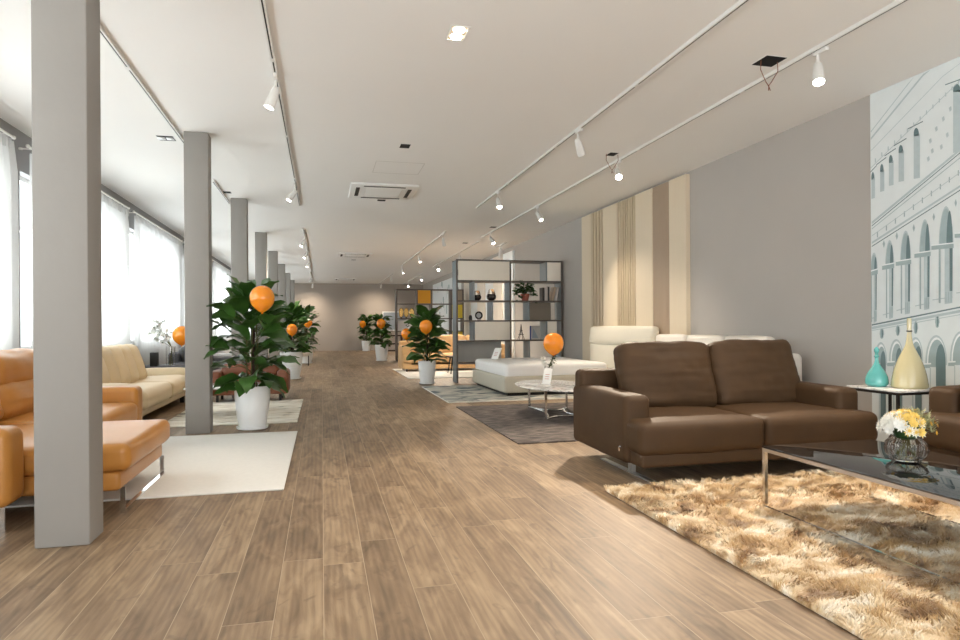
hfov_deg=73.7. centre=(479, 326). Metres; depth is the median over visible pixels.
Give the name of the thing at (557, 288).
book
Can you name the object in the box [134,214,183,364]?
curtain
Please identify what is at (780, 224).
wall
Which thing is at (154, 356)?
canister
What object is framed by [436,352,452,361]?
seat cushion
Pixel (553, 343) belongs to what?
balloon
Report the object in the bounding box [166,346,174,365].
glass vase
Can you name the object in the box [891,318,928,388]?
bottle vase
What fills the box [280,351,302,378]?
plant pot
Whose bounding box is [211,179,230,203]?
ceiling track
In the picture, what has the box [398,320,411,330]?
framed picture
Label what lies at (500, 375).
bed
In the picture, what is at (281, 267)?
column
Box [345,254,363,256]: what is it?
grille
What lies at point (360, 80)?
ceiling
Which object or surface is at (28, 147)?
curtain rod
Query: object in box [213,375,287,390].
seat cushion
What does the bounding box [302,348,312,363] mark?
plant pot
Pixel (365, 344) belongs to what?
plant pot
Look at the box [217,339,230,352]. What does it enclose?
cushion
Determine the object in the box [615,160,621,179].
track spotlight
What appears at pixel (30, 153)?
curtain
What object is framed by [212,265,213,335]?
curtain
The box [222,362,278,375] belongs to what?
cushion
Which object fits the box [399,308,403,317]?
ornament
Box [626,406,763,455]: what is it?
seat cushion
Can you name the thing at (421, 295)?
bookshelf
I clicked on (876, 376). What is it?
bottle vase
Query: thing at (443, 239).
track spotlight
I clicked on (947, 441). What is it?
seat cushion
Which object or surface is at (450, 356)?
wooden stool
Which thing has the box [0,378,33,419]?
cushion
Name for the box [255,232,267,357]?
column
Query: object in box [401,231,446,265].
ceiling track
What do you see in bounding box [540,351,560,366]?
sprig
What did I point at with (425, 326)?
balloon
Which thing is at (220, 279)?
curtain
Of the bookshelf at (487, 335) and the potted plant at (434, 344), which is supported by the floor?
the bookshelf at (487, 335)
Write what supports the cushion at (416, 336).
on the fabric sofa at (403, 352)
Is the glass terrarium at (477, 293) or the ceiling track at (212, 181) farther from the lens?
the glass terrarium at (477, 293)
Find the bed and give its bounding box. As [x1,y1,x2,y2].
[473,326,658,395]
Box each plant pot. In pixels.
[234,384,269,430]
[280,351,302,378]
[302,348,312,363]
[362,341,370,350]
[375,344,387,360]
[418,360,435,383]
[520,294,529,300]
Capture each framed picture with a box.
[382,311,406,330]
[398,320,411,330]
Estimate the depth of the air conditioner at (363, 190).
10.32 m
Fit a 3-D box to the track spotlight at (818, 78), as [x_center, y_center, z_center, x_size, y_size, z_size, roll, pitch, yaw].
[2.709,-2.076,5.132,0.119,0.296,0.140,0,0,-14]
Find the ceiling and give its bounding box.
[0,0,959,283]
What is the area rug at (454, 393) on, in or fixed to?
on the floor
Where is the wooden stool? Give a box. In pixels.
[446,355,452,373]
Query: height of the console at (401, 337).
0.840 m
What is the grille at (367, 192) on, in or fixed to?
attached to the air conditioner at (363, 190)
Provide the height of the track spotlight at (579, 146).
0.280 m
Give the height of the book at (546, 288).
0.300 m
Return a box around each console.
[145,364,184,367]
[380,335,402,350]
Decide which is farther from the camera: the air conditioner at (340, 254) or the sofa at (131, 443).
the air conditioner at (340, 254)
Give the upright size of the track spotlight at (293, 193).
0.287 m
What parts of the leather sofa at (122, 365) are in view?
armrest, armrest, leg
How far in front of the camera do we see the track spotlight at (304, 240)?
15.31 m
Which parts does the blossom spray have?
flower stem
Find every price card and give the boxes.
[491,348,501,358]
[542,368,552,383]
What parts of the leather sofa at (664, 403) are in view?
backrest, armrest, armrest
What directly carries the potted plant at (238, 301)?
in the plant pot at (252, 408)
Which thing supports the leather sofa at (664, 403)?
on the floor
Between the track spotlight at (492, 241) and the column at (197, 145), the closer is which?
the column at (197, 145)
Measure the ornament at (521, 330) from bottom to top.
0.343 m
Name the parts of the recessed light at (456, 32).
bulb, bulb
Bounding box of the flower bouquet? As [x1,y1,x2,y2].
[875,406,938,438]
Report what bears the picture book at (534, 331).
on the bookshelf at (487, 335)
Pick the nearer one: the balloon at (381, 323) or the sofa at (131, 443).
the sofa at (131, 443)
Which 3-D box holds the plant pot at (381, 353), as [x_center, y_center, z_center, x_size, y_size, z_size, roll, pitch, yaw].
[-3.492,0.937,22.724,0.470,0.572,0.470,0,0,-14]
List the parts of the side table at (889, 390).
leg, frame, leg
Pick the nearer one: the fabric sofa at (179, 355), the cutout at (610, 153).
the cutout at (610, 153)
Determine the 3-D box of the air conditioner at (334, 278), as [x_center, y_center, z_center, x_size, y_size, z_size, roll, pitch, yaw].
[-6.233,-2.166,29.571,1.000,0.047,1.000,0,0,-14]
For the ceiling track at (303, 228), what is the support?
attached to the ceiling
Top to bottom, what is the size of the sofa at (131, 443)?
1.036 m
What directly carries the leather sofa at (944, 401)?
on the floor
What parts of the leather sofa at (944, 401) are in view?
armrest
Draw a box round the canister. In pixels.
[150,352,158,365]
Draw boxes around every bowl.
[475,295,480,299]
[487,294,495,299]
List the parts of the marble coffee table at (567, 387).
leg, leg, leg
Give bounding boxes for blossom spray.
[147,318,172,345]
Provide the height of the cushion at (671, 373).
0.641 m
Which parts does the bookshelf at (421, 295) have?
post, post, door, post, post, door, door, post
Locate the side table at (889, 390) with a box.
[846,384,929,435]
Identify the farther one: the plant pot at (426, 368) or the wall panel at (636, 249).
the plant pot at (426, 368)
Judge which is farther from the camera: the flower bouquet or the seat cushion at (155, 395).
the seat cushion at (155, 395)
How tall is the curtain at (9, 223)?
3.160 m
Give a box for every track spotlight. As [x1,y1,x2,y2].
[264,72,279,109]
[286,183,296,201]
[299,235,305,246]
[442,234,445,245]
[489,232,494,244]
[496,191,501,208]
[498,245,502,257]
[536,206,542,221]
[575,128,585,156]
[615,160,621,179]
[812,46,828,85]
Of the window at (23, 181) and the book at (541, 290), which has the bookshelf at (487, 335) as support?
the book at (541, 290)
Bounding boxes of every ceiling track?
[100,24,183,144]
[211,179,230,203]
[259,0,300,205]
[303,228,311,270]
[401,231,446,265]
[433,241,479,266]
[476,0,749,208]
[481,0,908,237]
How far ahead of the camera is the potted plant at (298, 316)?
14.94 m
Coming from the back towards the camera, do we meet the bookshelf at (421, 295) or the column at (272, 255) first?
the bookshelf at (421, 295)
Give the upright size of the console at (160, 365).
0.545 m
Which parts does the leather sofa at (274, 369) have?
armrest, armrest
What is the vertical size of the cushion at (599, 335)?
0.350 m
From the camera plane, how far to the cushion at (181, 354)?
12.20 m
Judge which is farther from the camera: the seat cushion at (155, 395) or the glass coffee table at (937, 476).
the seat cushion at (155, 395)
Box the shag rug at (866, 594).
[604,468,959,639]
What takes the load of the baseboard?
attached to the wall at (339, 307)
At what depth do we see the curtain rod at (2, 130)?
6.60 m
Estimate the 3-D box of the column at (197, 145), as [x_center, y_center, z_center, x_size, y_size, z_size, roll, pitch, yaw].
[-3.238,-0.494,7.364,0.261,3.428,0.211,0,0,-14]
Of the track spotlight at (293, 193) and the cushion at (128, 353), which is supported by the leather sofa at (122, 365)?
the cushion at (128, 353)
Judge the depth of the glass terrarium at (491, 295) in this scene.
13.89 m
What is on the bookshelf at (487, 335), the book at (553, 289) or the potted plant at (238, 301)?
the book at (553, 289)
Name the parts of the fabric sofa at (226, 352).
armrest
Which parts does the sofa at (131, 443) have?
armrest, armrest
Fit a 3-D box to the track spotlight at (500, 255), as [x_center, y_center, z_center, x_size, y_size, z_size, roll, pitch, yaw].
[0.556,-2.036,17.529,0.128,0.347,0.297,0,0,5]
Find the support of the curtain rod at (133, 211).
attached to the wall at (22, 156)
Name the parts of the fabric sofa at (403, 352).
armrest, backrest, armrest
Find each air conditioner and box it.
[334,278,356,279]
[337,252,372,257]
[348,182,418,199]
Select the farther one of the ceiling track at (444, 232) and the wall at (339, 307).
the wall at (339, 307)
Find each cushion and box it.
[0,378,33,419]
[0,400,3,418]
[0,402,137,424]
[16,419,169,476]
[102,346,120,382]
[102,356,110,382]
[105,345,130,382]
[113,344,138,382]
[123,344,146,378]
[130,382,171,410]
[134,375,184,398]
[178,346,184,361]
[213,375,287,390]
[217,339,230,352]
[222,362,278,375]
[402,353,438,362]
[408,336,435,353]
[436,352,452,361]
[437,335,465,352]
[589,326,658,344]
[614,340,717,406]
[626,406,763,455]
[705,339,799,404]
[712,402,877,445]
[921,411,959,453]
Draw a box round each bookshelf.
[395,289,463,360]
[452,259,562,382]
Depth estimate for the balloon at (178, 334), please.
10.97 m
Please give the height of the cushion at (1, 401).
0.374 m
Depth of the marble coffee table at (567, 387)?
8.48 m
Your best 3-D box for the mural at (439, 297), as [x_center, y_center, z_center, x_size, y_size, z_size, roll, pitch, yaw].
[-1.485,-0.390,27.651,0.020,3.200,6.400,0,0,-14]
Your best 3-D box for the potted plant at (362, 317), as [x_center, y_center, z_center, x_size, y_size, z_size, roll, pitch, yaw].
[-5.731,0.175,32.175,0.937,1.570,0.918,0,0,-14]
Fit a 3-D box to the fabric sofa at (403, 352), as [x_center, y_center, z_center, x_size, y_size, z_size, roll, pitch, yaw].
[-0.743,0.710,17.628,2.949,0.960,1.021,0,0,-14]
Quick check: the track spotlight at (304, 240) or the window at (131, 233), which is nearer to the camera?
the window at (131, 233)
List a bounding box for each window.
[20,177,30,348]
[129,231,133,343]
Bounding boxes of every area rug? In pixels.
[6,431,297,507]
[168,399,302,427]
[393,368,473,378]
[422,385,572,402]
[456,402,576,443]
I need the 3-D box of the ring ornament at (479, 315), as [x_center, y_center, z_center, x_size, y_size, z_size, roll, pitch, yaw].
[-0.025,-0.227,13.899,0.176,0.193,0.060,0,0,-14]
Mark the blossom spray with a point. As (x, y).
(159, 331)
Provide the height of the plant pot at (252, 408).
0.512 m
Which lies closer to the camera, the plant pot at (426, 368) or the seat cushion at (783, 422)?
the seat cushion at (783, 422)
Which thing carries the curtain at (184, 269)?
hanging from the curtain rod
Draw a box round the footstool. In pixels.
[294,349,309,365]
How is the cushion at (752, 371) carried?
on the leather sofa at (664, 403)
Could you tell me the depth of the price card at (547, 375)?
8.79 m
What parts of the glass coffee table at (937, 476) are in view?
leg, frame, glass, floor rail, leg, floor rail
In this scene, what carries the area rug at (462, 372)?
on the floor
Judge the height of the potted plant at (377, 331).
1.285 m
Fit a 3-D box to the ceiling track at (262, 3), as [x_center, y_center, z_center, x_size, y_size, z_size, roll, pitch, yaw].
[-1.965,-2.201,6.316,0.040,0.033,10.820,0,0,-14]
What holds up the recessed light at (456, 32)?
in the ceiling
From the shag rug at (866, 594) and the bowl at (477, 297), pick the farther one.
the bowl at (477, 297)
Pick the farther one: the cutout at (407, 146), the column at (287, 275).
the column at (287, 275)
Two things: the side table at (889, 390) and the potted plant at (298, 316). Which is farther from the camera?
the potted plant at (298, 316)
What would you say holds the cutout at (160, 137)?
attached to the ceiling
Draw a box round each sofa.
[0,348,169,533]
[102,344,184,415]
[175,346,231,370]
[213,338,250,361]
[213,362,289,401]
[398,335,504,371]
[573,339,877,483]
[656,334,801,380]
[921,385,959,456]
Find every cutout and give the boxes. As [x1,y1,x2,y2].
[155,135,175,140]
[399,144,410,148]
[605,152,618,172]
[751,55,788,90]
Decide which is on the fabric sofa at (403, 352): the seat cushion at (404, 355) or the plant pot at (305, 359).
the seat cushion at (404, 355)
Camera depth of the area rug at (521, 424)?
7.94 m
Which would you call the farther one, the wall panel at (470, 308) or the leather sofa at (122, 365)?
the wall panel at (470, 308)
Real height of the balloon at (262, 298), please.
1.118 m
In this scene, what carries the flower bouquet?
in the crystal vase at (896, 448)
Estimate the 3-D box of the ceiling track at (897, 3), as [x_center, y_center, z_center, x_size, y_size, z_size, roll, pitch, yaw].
[1.751,-2.225,9.037,0.040,0.033,14.320,0,0,-14]
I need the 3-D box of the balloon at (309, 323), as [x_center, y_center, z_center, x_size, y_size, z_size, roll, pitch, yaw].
[-5.587,0.137,20.797,0.280,0.802,0.941,0,0,-14]
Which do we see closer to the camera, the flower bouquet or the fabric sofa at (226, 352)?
the flower bouquet
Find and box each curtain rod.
[0,128,15,139]
[18,144,129,208]
[129,210,182,241]
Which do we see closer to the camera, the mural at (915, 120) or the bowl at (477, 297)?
the mural at (915, 120)
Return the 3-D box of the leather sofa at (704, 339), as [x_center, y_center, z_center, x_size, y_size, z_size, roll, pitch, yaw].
[2.749,0.644,8.300,0.918,1.076,3.001,0,0,-14]
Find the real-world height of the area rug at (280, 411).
0.014 m
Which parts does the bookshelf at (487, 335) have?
post, panel, post, panel, door, door, panel, post, panel, door, door, panel, post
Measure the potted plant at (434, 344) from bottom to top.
1.287 m
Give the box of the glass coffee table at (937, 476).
[762,439,959,588]
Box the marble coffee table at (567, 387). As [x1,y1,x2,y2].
[515,380,574,420]
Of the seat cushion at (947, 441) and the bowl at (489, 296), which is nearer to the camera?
the seat cushion at (947, 441)
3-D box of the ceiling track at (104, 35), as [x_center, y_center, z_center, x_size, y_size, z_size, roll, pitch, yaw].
[-2.693,-2.196,4.257,0.040,0.033,7.170,0,0,-14]
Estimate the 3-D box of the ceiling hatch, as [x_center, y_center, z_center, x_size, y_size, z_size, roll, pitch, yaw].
[-1.152,-2.221,8.989,0.660,0.003,0.660,0,0,-14]
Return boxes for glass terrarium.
[475,291,480,299]
[487,289,495,299]
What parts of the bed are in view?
frame, mattress, headboard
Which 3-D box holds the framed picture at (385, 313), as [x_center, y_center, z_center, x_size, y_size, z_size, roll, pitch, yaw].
[-4.433,-0.271,33.388,1.300,1.000,0.042,0,0,-14]
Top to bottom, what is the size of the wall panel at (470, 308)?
3.300 m
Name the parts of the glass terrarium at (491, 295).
clear glass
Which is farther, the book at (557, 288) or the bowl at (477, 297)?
the book at (557, 288)
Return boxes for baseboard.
[313,348,394,350]
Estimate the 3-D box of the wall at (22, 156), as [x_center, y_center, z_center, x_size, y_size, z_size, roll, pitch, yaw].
[-7.012,-0.469,14.184,0.250,3.430,36.100,0,0,-14]
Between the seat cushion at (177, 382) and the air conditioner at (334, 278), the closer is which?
the seat cushion at (177, 382)
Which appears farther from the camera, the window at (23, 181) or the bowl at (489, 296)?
the bowl at (489, 296)
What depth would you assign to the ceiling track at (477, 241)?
19.31 m
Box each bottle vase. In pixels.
[865,347,888,386]
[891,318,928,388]
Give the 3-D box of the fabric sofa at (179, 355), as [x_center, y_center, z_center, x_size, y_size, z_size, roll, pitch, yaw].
[-5.699,0.800,13.321,0.969,0.874,2.650,0,0,-14]
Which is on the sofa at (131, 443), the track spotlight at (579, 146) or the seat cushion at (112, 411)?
the seat cushion at (112, 411)
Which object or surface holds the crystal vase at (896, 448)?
on the glass coffee table at (937, 476)
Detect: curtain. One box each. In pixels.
[0,132,18,349]
[30,153,32,348]
[101,193,130,345]
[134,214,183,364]
[184,269,184,325]
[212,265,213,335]
[213,262,231,338]
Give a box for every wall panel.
[464,250,514,357]
[582,174,690,360]
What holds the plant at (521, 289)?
in the plant pot at (526, 297)
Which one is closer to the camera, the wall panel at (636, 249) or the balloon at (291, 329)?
the wall panel at (636, 249)
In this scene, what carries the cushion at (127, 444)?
on the sofa at (131, 443)
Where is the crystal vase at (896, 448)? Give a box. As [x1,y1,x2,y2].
[883,434,928,461]
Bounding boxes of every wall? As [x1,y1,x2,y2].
[0,118,249,348]
[268,283,422,348]
[423,95,871,411]
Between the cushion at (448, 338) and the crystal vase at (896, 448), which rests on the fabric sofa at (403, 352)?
the cushion at (448, 338)
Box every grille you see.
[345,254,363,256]
[363,188,402,197]
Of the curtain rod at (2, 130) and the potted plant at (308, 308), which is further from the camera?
the potted plant at (308, 308)
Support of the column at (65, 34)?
on the floor
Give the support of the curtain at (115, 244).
hanging from the curtain rod at (28, 147)
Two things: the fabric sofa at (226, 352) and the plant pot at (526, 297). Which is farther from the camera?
the fabric sofa at (226, 352)
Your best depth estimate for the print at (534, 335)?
14.12 m
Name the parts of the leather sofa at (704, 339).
backrest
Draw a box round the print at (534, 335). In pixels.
[532,329,537,337]
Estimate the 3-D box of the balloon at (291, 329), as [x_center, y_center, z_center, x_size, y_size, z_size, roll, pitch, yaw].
[-4.292,0.239,14.638,0.240,0.582,0.521,0,0,-14]
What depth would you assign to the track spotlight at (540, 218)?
11.78 m
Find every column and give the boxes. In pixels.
[31,0,102,548]
[184,131,212,433]
[231,198,247,397]
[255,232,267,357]
[268,251,278,357]
[278,264,285,354]
[285,273,290,350]
[291,280,294,340]
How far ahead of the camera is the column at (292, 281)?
29.98 m
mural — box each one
[433,278,460,334]
[870,57,959,441]
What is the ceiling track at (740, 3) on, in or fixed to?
attached to the ceiling
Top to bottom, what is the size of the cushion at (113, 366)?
0.600 m
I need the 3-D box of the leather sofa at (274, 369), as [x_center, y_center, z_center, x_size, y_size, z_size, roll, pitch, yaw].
[-3.793,0.906,10.593,1.248,0.637,0.736,0,0,-14]
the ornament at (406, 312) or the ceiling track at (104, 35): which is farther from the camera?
the ornament at (406, 312)
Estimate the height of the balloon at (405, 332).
0.671 m
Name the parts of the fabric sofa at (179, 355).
backrest, armrest, armrest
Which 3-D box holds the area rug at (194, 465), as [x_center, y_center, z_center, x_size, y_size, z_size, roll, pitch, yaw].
[-2.701,1.210,5.800,1.920,0.014,2.700,0,0,-14]
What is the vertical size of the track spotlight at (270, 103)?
0.297 m
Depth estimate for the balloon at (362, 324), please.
31.52 m
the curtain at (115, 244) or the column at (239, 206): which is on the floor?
the column at (239, 206)
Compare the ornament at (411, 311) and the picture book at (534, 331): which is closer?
the picture book at (534, 331)
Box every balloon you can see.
[172,326,184,359]
[250,285,274,370]
[286,324,297,336]
[304,321,311,331]
[359,321,365,334]
[377,319,385,341]
[401,328,410,342]
[419,320,431,333]
[543,333,563,365]
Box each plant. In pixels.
[203,274,300,397]
[273,300,312,352]
[294,304,320,351]
[357,314,373,343]
[370,314,393,348]
[402,305,450,362]
[512,280,537,303]
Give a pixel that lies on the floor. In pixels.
(399, 513)
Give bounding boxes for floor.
[0,350,861,639]
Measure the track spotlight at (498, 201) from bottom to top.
0.293 m
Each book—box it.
[529,326,539,339]
[539,288,544,300]
[543,287,547,300]
[549,287,555,300]
[554,287,558,300]
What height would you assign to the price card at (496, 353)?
0.211 m
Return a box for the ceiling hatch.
[372,161,424,174]
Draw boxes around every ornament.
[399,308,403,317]
[404,308,408,317]
[409,308,413,317]
[475,311,482,319]
[517,326,524,339]
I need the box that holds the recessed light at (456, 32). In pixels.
[445,25,470,41]

